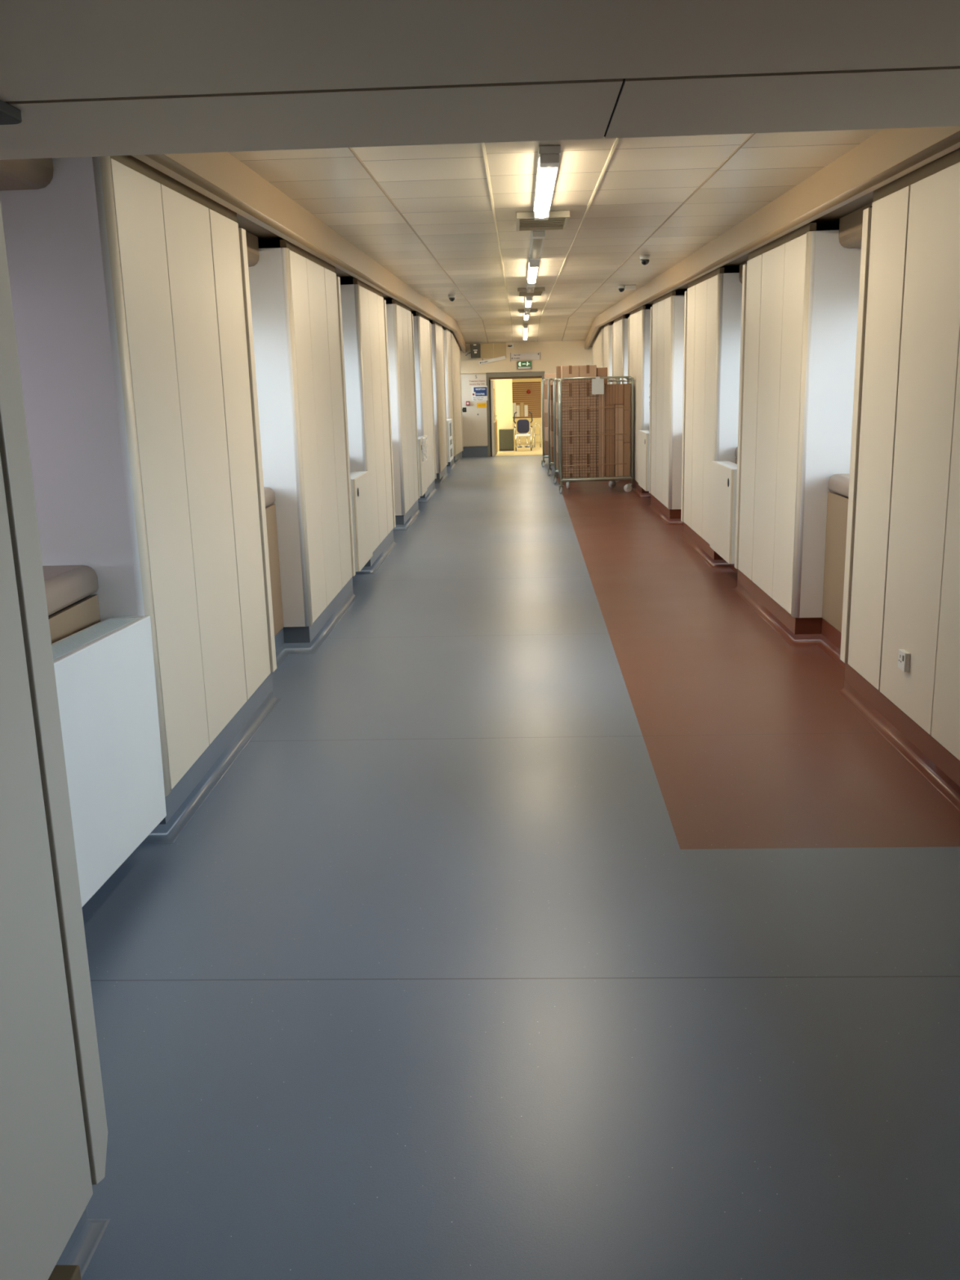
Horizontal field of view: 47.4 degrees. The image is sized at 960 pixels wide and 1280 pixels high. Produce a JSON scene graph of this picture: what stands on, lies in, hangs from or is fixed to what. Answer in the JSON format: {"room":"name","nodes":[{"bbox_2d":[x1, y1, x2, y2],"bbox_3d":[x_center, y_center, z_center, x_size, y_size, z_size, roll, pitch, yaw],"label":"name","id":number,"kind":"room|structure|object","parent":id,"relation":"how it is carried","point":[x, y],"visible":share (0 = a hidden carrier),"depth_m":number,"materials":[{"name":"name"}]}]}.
{"room":"hospital interior","nodes":[
{"label":"hospital interior","id":0,"kind":"room"},
{"bbox_2d":[0,201,107,1279],"bbox_3d":[-1.487,0.767,-0.587,1.249,1.904,5.400,-1,13,2],"label":"wall","id":1,"kind":"structure","parent":0,"point":[54,1129],"depth_m":1.89,"materials":[{"name":"paint"}]},
{"bbox_2d":[0,155,462,796],"bbox_3d":[-1.121,-3.202,14.907,0.582,2.655,22.610,-1,13,2],"label":"wall","id":2,"kind":"structure","parent":0,"point":[130,284],"depth_m":4.70,"materials":[{"name":"beige laminate"}]},
{"bbox_2d":[51,615,166,907],"bbox_3d":[-1.293,0.405,3.470,0.150,0.825,1.268,-1,13,2],"label":"radiator cover","id":3,"kind":"object","parent":2,"relation":"attached to","point":[104,673],"visible":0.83,"depth_m":3.60,"materials":[{"name":"metal"}]},
{"bbox_2d":[55,451,463,1279],"bbox_3d":[-0.774,-1.094,12.007,0.685,0.318,30.600,-1,13,2],"label":"baseboard","id":4,"kind":"structure","parent":2,"relation":"attached to","point":[192,790],"depth_m":5.24,"materials":[{"name":"blue plastic"}]},
{"bbox_2d":[350,471,373,571],"bbox_3d":[-1.055,-1.023,9.306,0.156,0.755,0.825,-1,13,2],"label":"radiator cover","id":5,"kind":"object","parent":2,"relation":"attached to","point":[360,486],"visible":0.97,"depth_m":9.16,"materials":[{"name":"metal"}]},
{"bbox_2d":[417,436,426,496],"bbox_3d":[-0.847,-2.408,15.119,0.156,0.760,0.785,-1,13,2],"label":"radiator cover","id":6,"kind":"object","parent":2,"relation":"attached to","point":[421,440],"visible":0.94,"depth_m":14.91,"materials":[{"name":"metal"}]},
{"bbox_2d":[446,418,453,462],"bbox_3d":[-0.632,-3.845,21.047,0.150,0.774,1.020,-1,13,2],"label":"radiator cover","id":7,"kind":"object","parent":2,"relation":"attached to","point":[449,421],"visible":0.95,"depth_m":20.77,"materials":[{"name":"metal"}]},
{"bbox_2d":[448,422,451,456],"bbox_3d":[-0.583,-3.846,21.045,0.009,0.708,0.820,-1,13,2],"label":"grille","id":8,"kind":"object","parent":7,"relation":"attached to","point":[450,424],"depth_m":21.12,"materials":[{"name":"metal"}]},
{"bbox_2d":[0,0,959,102],"bbox_3d":[0.116,-0.715,-1.176,4.550,1.174,5.052,-1,13,2],"label":"ceiling","id":9,"kind":"structure","parent":0,"point":[50,50],"depth_m":1.24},
{"bbox_2d":[0,99,22,124],"bbox_3d":[-0.722,-0.679,1.339,0.174,0.017,0.368,-1,13,2],"label":"bracket","id":10,"kind":"object","parent":9,"relation":"attached to","point":[10,114],"visible":1,"depth_m":1.48,"materials":[{"name":"metal"}]},
{"bbox_2d":[0,66,959,159],"bbox_3d":[0.210,-1.341,1.458,4.550,1.173,0.370,-1,13,2],"label":"ceiling","id":11,"kind":"structure","parent":0,"point":[926,96],"depth_m":1.59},
{"bbox_2d":[490,378,512,449],"bbox_3d":[-0.538,-6.228,29.213,2.810,2.320,0.150,-1,13,2],"label":"wall","id":12,"kind":"structure","parent":0,"point":[504,393],"depth_m":29.09,"materials":[{"name":"paint"}]},
{"bbox_2d":[494,442,542,456],"bbox_3d":[1.200,-5.167,29.789,6.200,0.100,5.600,-1,13,2],"label":"floor","id":13,"kind":"structure","parent":0,"point":[537,450],"depth_m":28.59,"materials":[{"name":"beige plastic"}]},
{"bbox_2d":[498,428,514,451],"bbox_3d":[0.703,-5.316,29.065,0.390,0.550,0.455,-1,13,2],"label":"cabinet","id":14,"kind":"object","parent":13,"relation":"on","point":[506,442],"visible":1,"depth_m":28.85,"materials":[{"name":"metal"}]},
{"bbox_2d":[513,411,533,451],"bbox_3d":[1.140,-5.498,28.801,0.513,1.004,0.766,-1,13,2],"label":"chair","id":15,"kind":"object","parent":13,"relation":"on","point":[522,425],"visible":1,"depth_m":28.97,"materials":[{"name":"silver metal"}]},
{"bbox_2d":[532,422,541,448],"bbox_3d":[1.536,-5.559,29.736,0.193,0.667,0.419,1,14,11],"label":"frame","id":16,"kind":"object","parent":13,"relation":"on","point":[535,423],"visible":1,"depth_m":29.84,"materials":[{"name":"silver metal"}]},
{"bbox_2d":[81,455,959,1279],"bbox_3d":[0.637,-1.051,12.018,4.550,0.128,30.900,-1,13,2],"label":"floor","id":17,"kind":"structure","parent":0,"point":[562,913],"depth_m":3.32,"materials":[{"name":"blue plastic"}]},
{"bbox_2d":[48,1264,81,1279],"bbox_3d":[-0.788,1.261,1.947,0.057,0.070,0.308,-1,13,2],"label":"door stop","id":18,"kind":"object","parent":17,"relation":"on","point":[60,1272],"visible":0.92,"depth_m":2.07,"materials":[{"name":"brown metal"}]},
{"bbox_2d":[541,377,551,466],"bbox_3d":[1.794,-4.419,22.109,1.132,1.713,1.272,-1,13,3],"label":"roll cage","id":19,"kind":"object","parent":17,"relation":"on","point":[543,461],"visible":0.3,"depth_m":21.58,"materials":[{"name":"metal"}]},
{"bbox_2d":[544,440,548,454],"bbox_3d":[1.502,-3.873,21.951,0.405,0.270,0.520,-1,13,2],"label":"cardboard box","id":20,"kind":"object","parent":19,"relation":"on","point":[546,442],"visible":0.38,"depth_m":21.71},
{"bbox_2d":[544,426,548,440],"bbox_3d":[1.496,-4.138,21.888,0.405,0.270,0.520,-1,13,2],"label":"cardboard box","id":21,"kind":"object","parent":20,"relation":"on","point":[546,428],"visible":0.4,"depth_m":21.64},
{"bbox_2d":[543,412,548,426],"bbox_3d":[1.488,-4.404,21.825,0.405,0.270,0.520,-1,13,2],"label":"cardboard box","id":22,"kind":"object","parent":21,"relation":"on","point":[545,414],"visible":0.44,"depth_m":21.58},
{"bbox_2d":[543,398,547,413],"bbox_3d":[1.481,-4.670,21.762,0.405,0.270,0.520,-1,13,2],"label":"cardboard box","id":23,"kind":"object","parent":22,"relation":"on","point":[545,400],"visible":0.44,"depth_m":21.53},
{"bbox_2d":[543,384,550,398],"bbox_3d":[1.474,-4.935,21.699,0.405,0.270,0.520,-1,13,2],"label":"cardboard box","id":24,"kind":"object","parent":23,"relation":"on","point":[545,386],"visible":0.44,"depth_m":21.46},
{"bbox_2d":[544,373,555,384],"bbox_3d":[1.385,-5.163,21.633,0.220,0.197,0.450,-1,13,2],"label":"cardboard box","id":25,"kind":"object","parent":24,"relation":"on","point":[546,375],"visible":0.7,"depth_m":21.41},
{"bbox_2d":[546,377,610,475],"bbox_3d":[1.783,-3.911,19.963,1.132,1.713,0.862,-1,13,3],"label":"roll cage","id":26,"kind":"object","parent":17,"relation":"on","point":[549,468],"visible":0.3,"depth_m":19.63,"materials":[{"name":"metal"}]},
{"bbox_2d":[550,444,554,462],"bbox_3d":[1.506,-3.430,20.081,0.405,0.270,0.680,-1,13,2],"label":"cardboard box","id":27,"kind":"object","parent":26,"relation":"on","point":[551,447],"visible":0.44,"depth_m":19.78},
{"bbox_2d":[550,430,553,446],"bbox_3d":[1.498,-3.696,20.018,0.405,0.270,0.680,-1,13,2],"label":"cardboard box","id":28,"kind":"object","parent":27,"relation":"on","point":[551,433],"visible":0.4,"depth_m":19.71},
{"bbox_2d":[550,415,553,431],"bbox_3d":[1.492,-3.961,19.955,0.405,0.270,0.680,-1,13,2],"label":"cardboard box","id":29,"kind":"object","parent":28,"relation":"on","point":[551,417],"visible":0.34,"depth_m":19.64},
{"bbox_2d":[550,400,553,416],"bbox_3d":[1.484,-4.227,19.892,0.405,0.270,0.680,-1,13,2],"label":"cardboard box","id":30,"kind":"object","parent":29,"relation":"on","point":[552,401],"visible":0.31,"depth_m":19.58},
{"bbox_2d":[549,384,557,400],"bbox_3d":[1.477,-4.492,19.829,0.405,0.270,0.680,-1,13,2],"label":"cardboard box","id":31,"kind":"object","parent":30,"relation":"on","point":[551,386],"visible":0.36,"depth_m":19.52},
{"bbox_2d":[552,377,621,483],"bbox_3d":[1.776,-3.530,18.356,1.132,1.713,0.862,-1,13,3],"label":"roll cage","id":32,"kind":"object","parent":17,"relation":"on","point":[555,477],"visible":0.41,"depth_m":18.05,"materials":[{"name":"metal"}]},
{"bbox_2d":[555,450,558,469],"bbox_3d":[1.498,-3.049,18.475,0.405,0.270,0.680,-1,13,2],"label":"cardboard box","id":33,"kind":"object","parent":32,"relation":"on","point":[557,453],"visible":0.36,"depth_m":18.25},
{"bbox_2d":[555,434,558,453],"bbox_3d":[1.491,-3.315,18.412,0.405,0.270,0.680,-1,13,2],"label":"cardboard box","id":34,"kind":"object","parent":33,"relation":"on","point":[557,437],"visible":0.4,"depth_m":18.12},
{"bbox_2d":[555,417,558,435],"bbox_3d":[1.484,-3.580,18.349,0.405,0.270,0.680,-1,13,2],"label":"cardboard box","id":35,"kind":"object","parent":34,"relation":"on","point":[557,420],"visible":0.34,"depth_m":18.05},
{"bbox_2d":[555,401,558,418],"bbox_3d":[1.477,-3.846,18.286,0.405,0.270,0.680,-1,13,2],"label":"cardboard box","id":36,"kind":"object","parent":35,"relation":"on","point":[557,411],"visible":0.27,"depth_m":17.99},
{"bbox_2d":[555,385,557,402],"bbox_3d":[1.470,-4.112,18.223,0.405,0.270,0.680,-1,13,2],"label":"cardboard box","id":37,"kind":"object","parent":36,"relation":"on","point":[556,385],"visible":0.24,"depth_m":17.93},
{"bbox_2d":[555,365,561,384],"bbox_3d":[1.358,-4.378,18.102,0.180,0.297,0.480,-1,13,2],"label":"cardboard box","id":38,"kind":"object","parent":37,"relation":"on","point":[557,368],"visible":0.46,"depth_m":17.87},
{"bbox_2d":[557,375,634,493],"bbox_3d":[1.749,-3.156,16.781,1.132,1.713,0.862,-1,13,2],"label":"roll cage","id":39,"kind":"object","parent":17,"relation":"on","point":[628,487],"visible":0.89,"depth_m":16.43,"materials":[{"name":"metal"}]},
{"bbox_2d":[562,458,578,478],"bbox_3d":[1.384,-2.634,16.711,0.255,0.282,0.350,-1,13,2],"label":"cardboard box","id":40,"kind":"object","parent":39,"relation":"on","point":[567,462],"visible":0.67,"depth_m":16.55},
{"bbox_2d":[561,435,578,458],"bbox_3d":[1.376,-2.940,16.639,0.255,0.346,0.350,-1,13,2],"label":"cardboard box","id":41,"kind":"object","parent":40,"relation":"on","point":[570,439],"visible":0.64,"depth_m":16.47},
{"bbox_2d":[561,411,578,435],"bbox_3d":[1.367,-3.278,16.559,0.255,0.348,0.350,-1,13,2],"label":"cardboard box","id":42,"kind":"object","parent":41,"relation":"on","point":[570,416],"visible":0.83,"depth_m":16.39,"materials":[{"name":"cardboard"}]},
{"bbox_2d":[562,387,579,412],"bbox_3d":[1.358,-3.617,16.479,0.255,0.348,0.350,-1,13,2],"label":"cardboard box","id":43,"kind":"object","parent":42,"relation":"on","point":[564,393],"visible":0.7,"depth_m":16.31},
{"bbox_2d":[560,365,578,388],"bbox_3d":[1.349,-3.948,16.412,0.255,0.326,0.326,-1,13,2],"label":"cardboard box","id":44,"kind":"object","parent":43,"relation":"on","point":[566,371],"visible":0.9,"depth_m":16.25,"materials":[{"name":"cardboard"}]},
{"bbox_2d":[579,458,596,477],"bbox_3d":[1.643,-2.639,16.701,0.255,0.282,0.350,-1,13,2],"label":"cardboard box","id":45,"kind":"object","parent":39,"relation":"on","point":[593,473],"visible":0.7,"depth_m":16.53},
{"bbox_2d":[579,435,596,458],"bbox_3d":[1.635,-2.945,16.628,0.255,0.346,0.350,-1,13,2],"label":"cardboard box","id":46,"kind":"object","parent":45,"relation":"on","point":[581,442],"visible":0.67,"depth_m":16.46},
{"bbox_2d":[579,411,596,435],"bbox_3d":[1.626,-3.283,16.548,0.255,0.348,0.350,-1,13,2],"label":"cardboard box","id":47,"kind":"object","parent":46,"relation":"on","point":[582,413],"visible":0.58,"depth_m":16.38,"materials":[{"name":"cardboard"}]},
{"bbox_2d":[578,387,596,411],"bbox_3d":[1.617,-3.621,16.468,0.255,0.348,0.350,-1,13,2],"label":"cardboard box","id":48,"kind":"object","parent":47,"relation":"on","point":[584,390],"visible":0.64,"depth_m":16.30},
{"bbox_2d":[578,364,596,387],"bbox_3d":[1.609,-3.952,16.401,0.255,0.326,0.326,-1,13,2],"label":"cardboard box","id":49,"kind":"object","parent":48,"relation":"on","point":[584,371],"visible":0.74,"depth_m":16.24,"materials":[{"name":"cardboard"}]},
{"bbox_2d":[591,376,604,394],"bbox_3d":[1.746,-3.772,16.215,0.178,0.255,0.008,-1,13,2],"label":"paper card","id":50,"kind":"object","parent":39,"relation":"hanging from","point":[597,384],"visible":1,"depth_m":16.21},
{"bbox_2d":[596,457,604,477],"bbox_3d":[1.836,-2.649,16.693,0.115,0.295,0.346,-1,13,2],"label":"cardboard box","id":51,"kind":"object","parent":39,"relation":"on","point":[602,458],"visible":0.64,"depth_m":16.53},
{"bbox_2d":[596,431,604,457],"bbox_3d":[1.828,-2.974,16.616,0.115,0.368,0.346,-1,13,2],"label":"cardboard box","id":52,"kind":"object","parent":51,"relation":"on","point":[602,436],"visible":0.66,"depth_m":16.45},
{"bbox_2d":[596,384,604,432],"bbox_3d":[1.814,-3.494,16.493,0.115,0.698,0.346,-1,13,2],"label":"cardboard box","id":53,"kind":"object","parent":52,"relation":"on","point":[602,395],"visible":0.6,"depth_m":16.34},
{"bbox_2d":[596,367,607,384],"bbox_3d":[1.822,-3.958,16.401,0.155,0.243,0.310,-1,13,2],"label":"cardboard box","id":54,"kind":"object","parent":53,"relation":"on","point":[601,371],"visible":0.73,"depth_m":16.24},
{"bbox_2d":[604,430,614,476],"bbox_3d":[1.964,-2.863,16.713,0.133,0.695,0.480,-1,13,2],"label":"cardboard box","id":55,"kind":"object","parent":39,"relation":"on","point":[606,432],"visible":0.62,"depth_m":16.48,"materials":[{"name":"cardboard"}]},
{"bbox_2d":[604,404,614,430],"bbox_3d":[1.951,-3.382,16.590,0.133,0.368,0.480,-1,13,2],"label":"cardboard box","id":56,"kind":"object","parent":55,"relation":"on","point":[611,410],"visible":0.62,"depth_m":16.36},
{"bbox_2d":[604,383,623,404],"bbox_3d":[2.010,-3.709,16.510,0.268,0.298,0.480,-1,13,2],"label":"cardboard box","id":57,"kind":"object","parent":56,"relation":"on","point":[619,387],"visible":0.76,"depth_m":16.28,"materials":[{"name":"cardboard"}]},
{"bbox_2d":[613,440,622,476],"bbox_3d":[2.103,-2.793,16.730,0.129,0.545,0.470,-1,13,2],"label":"cardboard box","id":58,"kind":"object","parent":39,"relation":"on","point":[619,443],"visible":0.62,"depth_m":16.50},
{"bbox_2d":[613,404,623,439],"bbox_3d":[2.090,-3.312,16.607,0.129,0.518,0.470,-1,13,2],"label":"cardboard box","id":59,"kind":"object","parent":58,"relation":"on","point":[619,411],"visible":0.62,"depth_m":16.38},
{"bbox_2d":[622,442,630,476],"bbox_3d":[2.226,-2.776,16.729,0.105,0.505,0.470,-1,13,2],"label":"cardboard box","id":60,"kind":"object","parent":39,"relation":"on","point":[626,446],"visible":0.62,"depth_m":16.50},
{"bbox_2d":[622,409,631,442],"bbox_3d":[2.213,-3.256,16.616,0.105,0.478,0.470,-1,13,2],"label":"cardboard box","id":61,"kind":"object","parent":60,"relation":"on","point":[627,413],"visible":0.62,"depth_m":16.39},
{"bbox_2d":[622,383,631,409],"bbox_3d":[2.202,-3.674,16.517,0.105,0.378,0.470,-1,13,2],"label":"cardboard box","id":62,"kind":"object","parent":61,"relation":"on","point":[627,387],"visible":0.76,"depth_m":16.29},
{"bbox_2d":[460,340,591,457],"bbox_3d":[1.136,-5.970,26.644,4.550,3.276,0.250,-1,13,2],"label":"wall","id":63,"kind":"structure","parent":0,"point":[553,354],"depth_m":26.39,"materials":[{"name":"beige paint"}]},
{"bbox_2d":[465,343,480,358],"bbox_3d":[-0.172,-6.929,26.230,0.367,0.330,0.202,-1,13,2],"label":"wall speaker","id":64,"kind":"object","parent":63,"relation":"attached to","point":[475,352],"visible":1,"depth_m":26.14,"materials":[{"name":"grey plastic"}]},
{"bbox_2d":[471,386,487,400],"bbox_3d":[-0.012,-5.987,26.552,0.385,0.350,0.011,-1,13,2],"label":"direction sign","id":65,"kind":"object","parent":63,"relation":"attached to","point":[478,393],"visible":1,"depth_m":26.55,"materials":[{"name":"white plastic"}]},
{"bbox_2d":[476,402,486,407],"bbox_3d":[0.041,-5.713,26.616,0.235,0.115,0.009,-1,13,2],"label":"warning sign","id":66,"kind":"object","parent":63,"relation":"attached to","point":[480,404],"visible":1,"depth_m":26.61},
{"bbox_2d":[480,343,493,358],"bbox_3d":[0.161,-6.954,26.310,0.313,0.345,0.012,-1,13,2],"label":"access panel","id":67,"kind":"object","parent":63,"relation":"attached to","point":[486,349],"visible":1,"depth_m":26.30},
{"bbox_2d":[478,355,506,364],"bbox_3d":[0.292,-6.734,26.338,0.658,0.198,0.052,-1,13,2],"label":"hanging sign","id":68,"kind":"object","parent":63,"relation":"attached to","point":[483,362],"visible":1,"depth_m":26.31,"materials":[{"name":"white plastic"}]},
{"bbox_2d":[493,342,506,358],"bbox_3d":[0.481,-6.960,26.297,0.298,0.345,0.012,-1,13,2],"label":"access panel","id":69,"kind":"object","parent":63,"relation":"attached to","point":[500,348],"visible":1,"depth_m":26.29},
{"bbox_2d":[485,371,545,456],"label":"door frame","id":70,"kind":"structure","parent":63,"relation":"in","point":[491,402],"depth_m":26.66,"materials":[{"name":"grey wood"}]},
{"bbox_2d":[516,360,532,369],"bbox_3d":[1.070,-6.618,26.329,0.355,0.195,0.066,-1,13,2],"label":"exit sign","id":71,"kind":"object","parent":63,"relation":"attached to","point":[520,364],"visible":1,"depth_m":26.30,"materials":[{"name":"green plastic"}]},
{"bbox_2d":[510,351,540,361],"bbox_3d":[1.091,-6.808,26.302,0.724,0.205,0.030,-1,13,2],"label":"direction sign","id":72,"kind":"object","parent":63,"relation":"attached to","point":[517,356],"visible":1,"depth_m":26.29,"materials":[{"name":"grey paint"}]},
{"bbox_2d":[511,377,542,443],"bbox_3d":[1.267,-7.052,32.270,6.200,2.420,0.100,-1,13,2],"label":"wall","id":73,"kind":"structure","parent":0,"point":[522,439],"depth_m":32.37,"materials":[{"name":"paint"}]},
{"bbox_2d":[511,382,541,417],"bbox_3d":[1.373,-7.061,32.187,0.840,1.030,0.050,-1,13,2],"label":"wall rack","id":74,"kind":"object","parent":73,"relation":"attached to","point":[519,389],"visible":0.94,"depth_m":32.15,"materials":[{"name":"wood"}]},
{"bbox_2d":[512,403,515,417],"bbox_3d":[1.010,-6.778,32.230,0.100,0.400,0.027,-1,13,2],"label":"leaflet","id":75,"kind":"object","parent":74,"relation":"attached to","point":[513,404],"visible":0.71,"depth_m":32.21,"materials":[{"name":"white paper"}]},
{"bbox_2d":[515,404,519,417],"bbox_3d":[1.120,-6.746,32.233,0.100,0.330,0.027,-1,13,2],"label":"leaflet","id":76,"kind":"object","parent":74,"relation":"attached to","point":[517,407],"visible":1,"depth_m":32.22,"materials":[{"name":"white paper"}]},
{"bbox_2d":[520,402,524,416],"bbox_3d":[1.239,-6.782,32.220,0.100,0.400,0.027,-1,13,2],"label":"leaflet","id":77,"kind":"object","parent":74,"relation":"attached to","point":[522,404],"visible":1,"depth_m":32.20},
{"bbox_2d":[524,404,528,416],"bbox_3d":[1.360,-6.750,32.224,0.100,0.330,0.027,-1,13,2],"label":"leaflet","id":78,"kind":"object","parent":74,"relation":"attached to","point":[526,406],"visible":1,"depth_m":32.20,"materials":[{"name":"white paper"}]},
{"bbox_2d":[228,128,881,343],"bbox_3d":[0.636,-4.405,13.843,2.884,0.431,25.600,-1,13,2],"label":"ceiling","id":79,"kind":"structure","parent":0,"point":[441,219],"depth_m":6.70,"materials":[{"name":"tile"}]},
{"bbox_2d":[448,294,455,301],"bbox_3d":[-0.373,-4.552,14.564,0.097,0.085,0.097,-1,13,2],"label":"dome camera","id":80,"kind":"object","parent":79,"relation":"attached to","point":[451,297],"visible":1,"depth_m":14.53,"materials":[{"name":"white plastic"}]},
{"bbox_2d":[523,324,528,340],"bbox_3d":[1.008,-6.825,24.307,0.100,0.259,2.097,-1,13,2],"label":"strip light","id":81,"kind":"object","parent":79,"relation":"attached to","point":[525,326],"visible":1,"depth_m":23.98,"materials":[{"name":"white plastic"}]},
{"bbox_2d":[523,328,527,340],"bbox_3d":[1.008,-6.807,24.310,0.074,0.043,1.860,-1,8,2],"label":"diffuser","id":82,"kind":"object","parent":81,"relation":"attached to","point":[525,331],"depth_m":24.40,"materials":[{"name":"white"}]},
{"bbox_2d":[517,308,537,312],"bbox_3d":[0.827,-5.686,18.901,0.346,0.039,0.400,-1,14,2],"label":"ceiling vent","id":83,"kind":"object","parent":79,"relation":"in","point":[535,310],"visible":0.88,"depth_m":18.71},
{"bbox_2d":[524,296,533,307],"bbox_3d":[0.706,-4.925,15.929,0.100,0.077,1.900,-1,14,2],"label":"strip light","id":84,"kind":"object","parent":79,"relation":"attached to","point":[528,300],"visible":0.93,"depth_m":15.39,"materials":[{"name":"white plastic"}]},
{"bbox_2d":[526,279,535,293],"bbox_3d":[0.598,-4.169,12.898,0.100,0.077,1.150,-1,14,2],"label":"strip light","id":85,"kind":"object","parent":79,"relation":"attached to","point":[530,287],"visible":0.81,"depth_m":12.76,"materials":[{"name":"white plastic"}]},
{"bbox_2d":[517,287,545,296],"bbox_3d":[0.659,-4.508,14.178,0.346,0.040,1.000,-1,14,2],"label":"ceiling vent","id":86,"kind":"object","parent":79,"relation":"in","point":[538,291],"visible":0.94,"depth_m":14.06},
{"bbox_2d":[527,257,539,284],"bbox_3d":[0.530,-3.691,10.983,0.100,0.078,2.200,-1,14,2],"label":"strip light","id":87,"kind":"object","parent":79,"relation":"attached to","point":[533,265],"visible":0.99,"depth_m":10.54,"materials":[{"name":"white plastic"}]},
{"bbox_2d":[528,266,537,283],"bbox_3d":[0.531,-3.675,10.987,0.074,0.043,1.960,-1,14,2],"label":"diffuser","id":88,"kind":"object","parent":87,"relation":"attached to","point":[532,271],"depth_m":10.90,"materials":[{"name":"white"}]},
{"bbox_2d":[528,230,546,260],"bbox_3d":[0.442,-3.075,8.510,0.100,0.077,1.700,-1,14,2],"label":"strip light","id":89,"kind":"object","parent":79,"relation":"attached to","point":[537,237],"visible":0.91,"depth_m":8.23,"materials":[{"name":"white plastic"}]},
{"bbox_2d":[531,238,542,258],"bbox_3d":[0.443,-3.058,8.514,0.074,0.043,1.460,-1,14,2],"label":"diffuser","id":90,"kind":"object","parent":89,"relation":"attached to","point":[536,243],"depth_m":8.45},
{"bbox_2d":[515,210,569,231],"bbox_3d":[0.413,-2.791,7.293,0.346,0.040,0.680,-1,14,2],"label":"ceiling vent","id":91,"kind":"object","parent":79,"relation":"in","point":[557,220],"visible":0.94,"depth_m":7.23,"materials":[{"name":"metal"}]},
{"bbox_2d":[533,145,560,220],"bbox_3d":[0.348,-2.413,5.858,0.100,0.077,1.970,-1,14,2],"label":"strip light","id":92,"kind":"object","parent":79,"relation":"attached to","point":[548,156],"visible":1,"depth_m":5.39,"materials":[{"name":"white plastic"}]},
{"bbox_2d":[535,167,556,217],"bbox_3d":[0.348,-2.397,5.862,0.074,0.043,1.730,-1,14,2],"label":"diffuser","id":93,"kind":"object","parent":92,"relation":"attached to","point":[545,180],"depth_m":5.71,"materials":[{"name":"white"}]},
{"bbox_2d":[617,284,635,292],"bbox_3d":[1.838,-4.400,13.698,0.222,0.079,0.100,-1,13,2],"label":"dome camera","id":94,"kind":"object","parent":79,"relation":"attached to","point":[621,288],"visible":1,"depth_m":13.65,"materials":[{"name":"white plastic"}]},
{"bbox_2d":[640,254,650,265],"bbox_3d":[1.505,-3.463,9.973,0.097,0.085,0.097,-1,13,2],"label":"dome camera","id":95,"kind":"object","parent":79,"relation":"attached to","point":[645,259],"visible":1,"depth_m":9.94,"materials":[{"name":"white plastic"}]},
{"bbox_2d":[591,148,959,760],"bbox_3d":[2.539,-3.265,14.761,0.582,2.655,22.610,-1,13,2],"label":"wall","id":96,"kind":"structure","parent":0,"point":[901,590],"depth_m":6.50,"materials":[{"name":"beige laminate"}]},
{"bbox_2d":[638,430,649,491],"bbox_3d":[2.306,-2.479,15.056,0.152,0.765,0.915,-1,13,2],"label":"radiator cover","id":97,"kind":"object","parent":96,"relation":"attached to","point":[643,438],"visible":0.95,"depth_m":14.87,"materials":[{"name":"metal"}]},
{"bbox_2d":[709,460,737,564],"bbox_3d":[2.096,-1.094,9.220,0.152,0.760,0.920,-1,13,2],"label":"radiator cover","id":98,"kind":"object","parent":96,"relation":"attached to","point":[724,473],"visible":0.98,"depth_m":9.07,"materials":[{"name":"metal"}]},
{"bbox_2d":[629,479,959,811],"bbox_3d":[2.394,-1.975,15.371,0.216,0.318,23.430,-1,13,2],"label":"baseboard","id":99,"kind":"structure","parent":96,"relation":"attached to","point":[931,758],"depth_m":5.80,"materials":[{"name":"plastic"}]},
{"bbox_2d":[897,648,910,671],"bbox_3d":[1.911,0.092,4.934,0.029,0.088,0.088,-1,13,2],"label":"wall socket","id":100,"kind":"object","parent":96,"relation":"attached to","point":[904,656],"visible":1,"depth_m":4.90,"materials":[{"name":"white plastic"}]},
{"bbox_3d":[-1.508,-3.157,14.361,0.150,3.400,25.520,-1,13,2],"label":"wall","id":101,"kind":"structure","parent":0,"visible":0},
{"bbox_2d":[0,158,100,644],"bbox_3d":[-1.678,-0.306,2.975,0.480,2.358,1.970,-1,13,2],"label":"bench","id":102,"kind":"structure","parent":101,"relation":"in","point":[64,585],"depth_m":3.70,"materials":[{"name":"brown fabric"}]},
{"bbox_2d":[239,226,284,636],"bbox_3d":[-1.559,-1.121,6.323,0.480,2.396,1.075,-1,13,2],"label":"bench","id":103,"kind":"structure","parent":101,"relation":"in","point":[252,246],"depth_m":6.83,"materials":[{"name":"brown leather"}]},
{"bbox_2d":[131,151,466,352],"bbox_3d":[-1.137,-4.234,13.947,0.721,0.561,25.600,-1,13,2],"label":"crown molding","id":104,"kind":"structure","parent":101,"relation":"attached to","point":[262,210],"depth_m":6.06,"materials":[{"name":"paint"}]},
{"bbox_3d":[2.789,-2.610,11.570,0.150,3.400,30.900,-1,13,2],"label":"wall","id":105,"kind":"structure","parent":0,"visible":0},
{"bbox_2d":[734,261,746,463],"bbox_3d":[2.467,-1.898,9.079,0.480,2.429,1.075,-1,13,2],"label":"window frame","id":106,"kind":"structure","parent":105,"relation":"in","point":[744,263],"depth_m":9.31,"materials":[{"name":"beige"}]},
{"bbox_2d":[584,125,959,349],"bbox_3d":[2.430,-4.295,13.805,0.748,0.561,25.600,-1,13,2],"label":"crown molding","id":107,"kind":"structure","parent":105,"relation":"attached to","point":[847,184],"depth_m":5.99,"materials":[{"name":"paint"}]},
{"bbox_2d":[822,202,872,632],"bbox_3d":[2.363,-1.188,6.166,0.480,2.396,1.075,-1,13,2],"label":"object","id":108,"kind":"structure","parent":105,"relation":"in","point":[851,225],"depth_m":6.59,"materials":[{"name":"beige"}]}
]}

